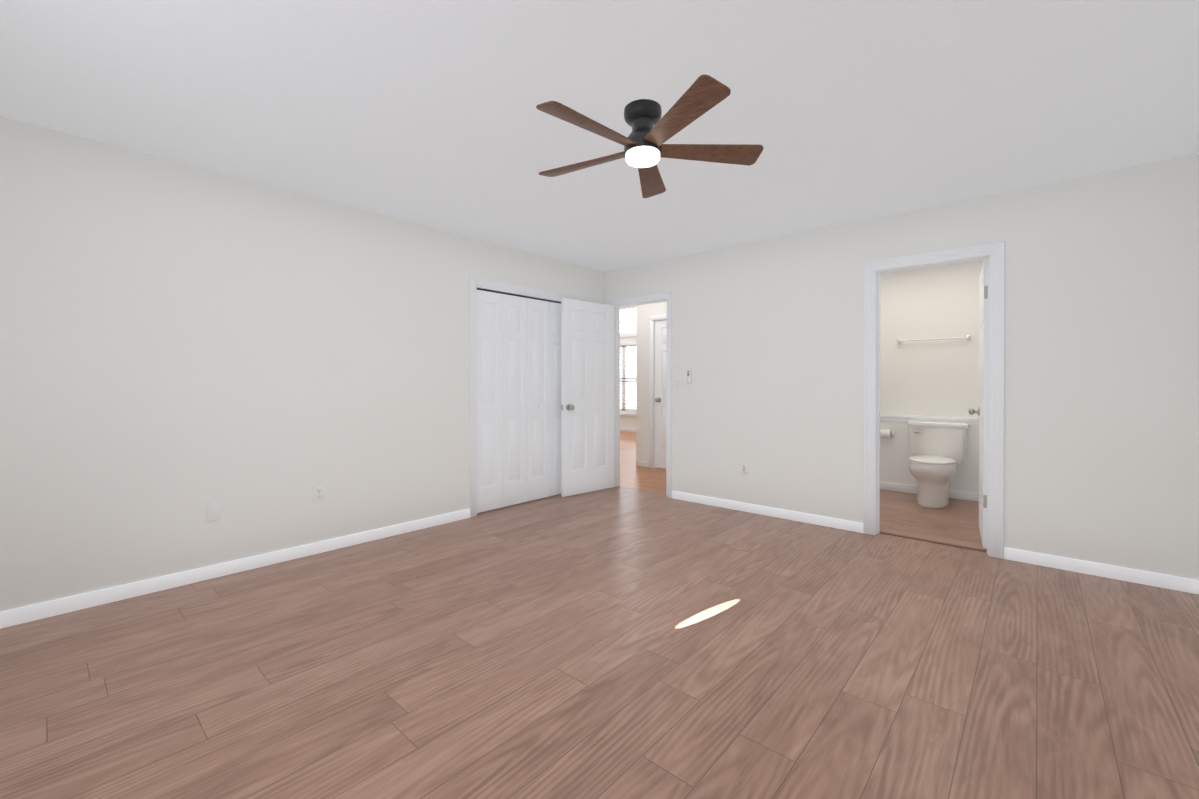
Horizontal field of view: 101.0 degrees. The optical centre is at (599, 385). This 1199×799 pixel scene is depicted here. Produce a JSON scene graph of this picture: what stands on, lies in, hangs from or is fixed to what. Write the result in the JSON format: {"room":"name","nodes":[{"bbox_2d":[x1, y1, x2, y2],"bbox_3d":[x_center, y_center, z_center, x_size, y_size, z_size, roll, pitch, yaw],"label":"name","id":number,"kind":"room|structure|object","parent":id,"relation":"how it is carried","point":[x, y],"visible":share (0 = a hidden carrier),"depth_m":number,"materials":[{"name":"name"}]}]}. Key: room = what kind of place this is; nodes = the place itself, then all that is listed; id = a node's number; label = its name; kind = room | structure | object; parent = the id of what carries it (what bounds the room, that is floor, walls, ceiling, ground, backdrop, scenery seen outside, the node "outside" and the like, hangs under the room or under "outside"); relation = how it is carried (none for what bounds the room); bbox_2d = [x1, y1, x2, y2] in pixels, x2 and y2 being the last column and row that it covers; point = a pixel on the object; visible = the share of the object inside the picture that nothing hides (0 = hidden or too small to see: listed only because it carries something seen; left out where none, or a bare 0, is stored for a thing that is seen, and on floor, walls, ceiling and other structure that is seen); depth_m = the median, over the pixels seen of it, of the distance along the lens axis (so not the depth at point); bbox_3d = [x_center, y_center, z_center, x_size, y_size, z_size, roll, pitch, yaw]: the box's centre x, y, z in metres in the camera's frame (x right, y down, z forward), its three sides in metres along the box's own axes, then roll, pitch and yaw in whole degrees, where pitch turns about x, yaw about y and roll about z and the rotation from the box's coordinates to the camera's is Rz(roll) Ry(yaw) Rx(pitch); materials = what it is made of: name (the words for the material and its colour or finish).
{"room":"empty bedroom","nodes":[
{"label":"empty bedroom","id":0,"kind":"room"},
{"bbox_2d":[0,116,603,611],"bbox_3d":[-1.619,-0.072,3.841,0.120,2.440,5.140,0,0,42],"label":"wall","id":1,"kind":"structure","parent":0,"point":[182,344],"depth_m":2.94,"materials":[{"name":"white paint"}]},
{"bbox_2d":[207,501,220,521],"bbox_3d":[-2.313,0.752,2.967,0.007,0.114,0.070,0,0,42],"label":"electrical outlet plate","id":2,"kind":"object","parent":1,"relation":"attached to","point":[213,511],"visible":1,"depth_m":2.96,"materials":[{"name":"white plastic"}]},
{"bbox_2d":[0,509,469,628],"bbox_3d":[-2.151,1.112,3.146,0.013,0.078,3.085,0,0,42],"label":"baseboard","id":3,"kind":"structure","parent":1,"relation":"attached to","point":[21,615],"depth_m":2.92,"materials":[{"name":"white wood"}]},
{"bbox_2d":[313,485,323,502],"bbox_3d":[-1.928,0.740,3.398,0.010,0.114,0.070,0,0,42],"label":"electrical outlet","id":4,"kind":"object","parent":1,"relation":"attached to","point":[318,493],"visible":1,"depth_m":3.40,"materials":[{"name":"white plastic"}]},
{"bbox_2d":[477,288,560,512],"bbox_3d":[-0.711,0.128,4.827,0.080,2.006,1.196,0,0,42],"label":"bifold closet doors","id":5,"kind":"structure","parent":1,"relation":"in","point":[518,399],"depth_m":4.74,"materials":[{"name":"white wood"}]},
{"bbox_2d":[469,276,578,517],"bbox_3d":[-0.722,0.095,4.836,0.142,2.096,1.352,0,0,42],"label":"trim","id":6,"kind":"structure","parent":1,"relation":"attached to","point":[474,282],"depth_m":4.33,"materials":[{"name":"white wood"}]},
{"bbox_2d":[0,431,1198,798],"bbox_3d":[-0.270,1.187,6.092,10.120,0.100,10.290,0,0,42],"label":"floor","id":7,"kind":"structure","parent":0,"point":[620,642],"depth_m":2.00,"materials":[{"name":"brown wood"}]},
{"bbox_2d":[880,531,986,551],"bbox_3d":[2.443,1.146,3.648,0.680,0.006,0.045,0,0,42],"label":"threshold","id":8,"kind":"object","parent":7,"relation":"on","point":[943,543],"depth_m":3.63,"materials":[{"name":"brown"}]},
{"bbox_2d":[907,420,969,507],"bbox_3d":[3.258,0.755,4.821,0.510,0.776,0.718,0,0,42],"label":"toilet","id":9,"kind":"object","parent":7,"relation":"on","point":[937,451],"visible":1,"depth_m":4.79,"materials":[{"name":"white ceramic"}]},
{"bbox_2d":[0,0,1198,270],"bbox_3d":[0.071,-1.335,2.334,4.640,0.100,5.140,0,0,42],"label":"ceiling","id":10,"kind":"structure","parent":0,"point":[426,112],"depth_m":2.21,"materials":[{"name":"white paint"}]},
{"bbox_2d":[536,75,762,197],"bbox_3d":[0.173,-1.165,2.291,1.095,0.240,1.081,0,0,42],"label":"ceiling fan","id":11,"kind":"object","parent":10,"relation":"hanging from","point":[645,147],"visible":1,"depth_m":2.23,"materials":[{"name":"brown wood"}]},
{"bbox_2d":[620,336,634,428],"bbox_3d":[1.209,-0.640,11.569,5.290,3.500,0.120,0,0,42],"label":"wall","id":12,"kind":"structure","parent":0,"point":[626,421],"depth_m":11.97,"materials":[{"name":"white paint"}]},
{"bbox_2d":[620,306,635,415],"bbox_3d":[0.585,-0.637,12.049,1.320,2.690,0.110,0,0,42],"label":"window","id":13,"kind":"structure","parent":12,"relation":"in","point":[624,380],"depth_m":11.98,"materials":[{"name":"white"}]},
{"bbox_2d":[635,304,644,460],"bbox_3d":[1.836,-0.624,8.366,0.140,3.500,3.800,0,0,42],"label":"wall","id":14,"kind":"structure","parent":0,"point":[639,422],"depth_m":6.95,"materials":[{"name":"white paint"}]},
{"bbox_2d":[645,301,666,460],"bbox_3d":[1.225,-0.615,6.448,1.490,3.500,0.120,0,0,42],"label":"wall","id":15,"kind":"structure","parent":0,"point":[653,309],"depth_m":6.86,"materials":[{"name":"white paint"}]},
{"bbox_2d":[620,428,648,467],"bbox_3d":[-0.021,1.075,10.026,5.270,0.085,3.833,0,0,42],"label":"baseboard","id":16,"kind":"structure","parent":15,"relation":"attached to","point":[640,463],"depth_m":6.96,"materials":[{"name":"white wood"}]},
{"bbox_2d":[649,314,666,467],"bbox_3d":[1.051,0.088,6.595,0.846,2.093,0.137,0,0,42],"label":"door frame","id":17,"kind":"structure","parent":15,"relation":"attached to","point":[653,319],"depth_m":6.80,"materials":[{"name":"white wood"}]},
{"bbox_2d":[655,320,666,468],"bbox_3d":[1.018,0.115,6.558,0.714,2.015,0.105,0,0,42],"label":"hall door","id":18,"kind":"structure","parent":15,"relation":"in","point":[660,382],"depth_m":6.75,"materials":[{"name":"white wood"}]},
{"bbox_2d":[604,153,1198,579],"bbox_3d":[1.737,-0.074,4.218,4.400,2.440,0.120,0,0,42],"label":"wall","id":19,"kind":"structure","parent":0,"point":[1102,385],"depth_m":3.21,"materials":[{"name":"white paint"}]},
{"bbox_2d":[607,292,671,497],"bbox_3d":[0.456,0.094,5.351,0.846,2.093,0.157,0,0,42],"label":"door frame","id":20,"kind":"structure","parent":19,"relation":"attached to","point":[642,300],"depth_m":5.28,"materials":[{"name":"white wood"}]},
{"bbox_2d":[561,298,613,496],"bbox_3d":[-0.135,0.119,5.294,0.174,2.020,0.722,0,0,42],"label":"bedroom door","id":21,"kind":"structure","parent":20,"relation":"attached to","point":[587,396],"depth_m":5.23,"materials":[{"name":"white wood"}]},
{"bbox_2d":[676,375,681,386],"bbox_3d":[0.798,-0.048,4.961,0.070,0.114,0.016,0,0,42],"label":"switch plate","id":22,"kind":"object","parent":19,"relation":"attached to","point":[678,380],"visible":1,"depth_m":4.96,"materials":[{"name":"white plastic"}]},
{"bbox_2d":[687,369,691,383],"bbox_3d":[0.881,-0.093,4.881,0.052,0.142,0.024,0,0,42],"label":"remote holder","id":23,"kind":"object","parent":19,"relation":"attached to","point":[689,378],"visible":1,"depth_m":4.87,"materials":[{"name":"white plastic"}]},
{"bbox_2d":[741,462,747,474],"bbox_3d":[1.320,0.755,4.506,0.070,0.114,0.010,0,0,42],"label":"electrical outlet","id":24,"kind":"object","parent":19,"relation":"attached to","point":[744,468],"visible":1,"depth_m":4.50,"materials":[{"name":"white plastic"}]},
{"bbox_2d":[672,491,862,532],"bbox_3d":[1.395,1.106,4.438,1.765,0.078,0.013,0,0,42],"label":"baseboard","id":25,"kind":"structure","parent":19,"relation":"attached to","point":[751,508],"depth_m":4.32,"materials":[{"name":"white wood"}]},
{"bbox_2d":[863,241,1004,558],"bbox_3d":[2.416,0.093,3.613,0.846,2.113,0.157,0,0,42],"label":"door frame","id":26,"kind":"structure","parent":19,"relation":"attached to","point":[993,253],"depth_m":3.42,"materials":[{"name":"white wood"}]},
{"bbox_2d":[969,259,987,548],"bbox_3d":[2.875,0.127,3.740,0.178,2.020,0.681,0,0,42],"label":"bathroom door","id":27,"kind":"structure","parent":19,"relation":"in","point":[981,411],"depth_m":3.46,"materials":[{"name":"white wood"}]},
{"bbox_2d":[1004,547,1198,593],"bbox_3d":[3.007,1.113,3.008,0.845,0.078,0.013,0,0,42],"label":"baseboard","id":28,"kind":"structure","parent":19,"relation":"attached to","point":[1171,582],"depth_m":2.97,"materials":[{"name":"white wood"}]},
{"bbox_2d":[880,260,983,492],"bbox_3d":[3.158,-0.080,5.549,2.600,2.440,0.245,0,0,42],"label":"wall","id":29,"kind":"structure","parent":0,"point":[930,380],"depth_m":5.12,"materials":[{"name":"white paint"}]},
{"bbox_2d":[880,429,894,438],"bbox_3d":[3.104,0.520,5.377,0.164,0.100,0.113,0,0,42],"label":"paper holder","id":30,"kind":"object","parent":29,"relation":"attached to","point":[886,433],"visible":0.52,"depth_m":5.34,"materials":[{"name":"white paper"}]},
{"bbox_2d":[880,481,978,501],"bbox_3d":[3.516,1.099,5.084,1.200,0.085,0.013,0,0,42],"label":"baseboard","id":31,"kind":"structure","parent":29,"relation":"attached to","point":[962,495],"depth_m":5.24,"materials":[{"name":"white wood"}]},
{"bbox_2d":[897,335,970,343],"bbox_3d":[3.497,-0.489,5.198,0.644,0.050,0.075,0,0,42],"label":"towel rail","id":32,"kind":"object","parent":29,"relation":"attached to","point":[967,337],"visible":1,"depth_m":5.14,"materials":[{"name":"silver metal"}]}
]}

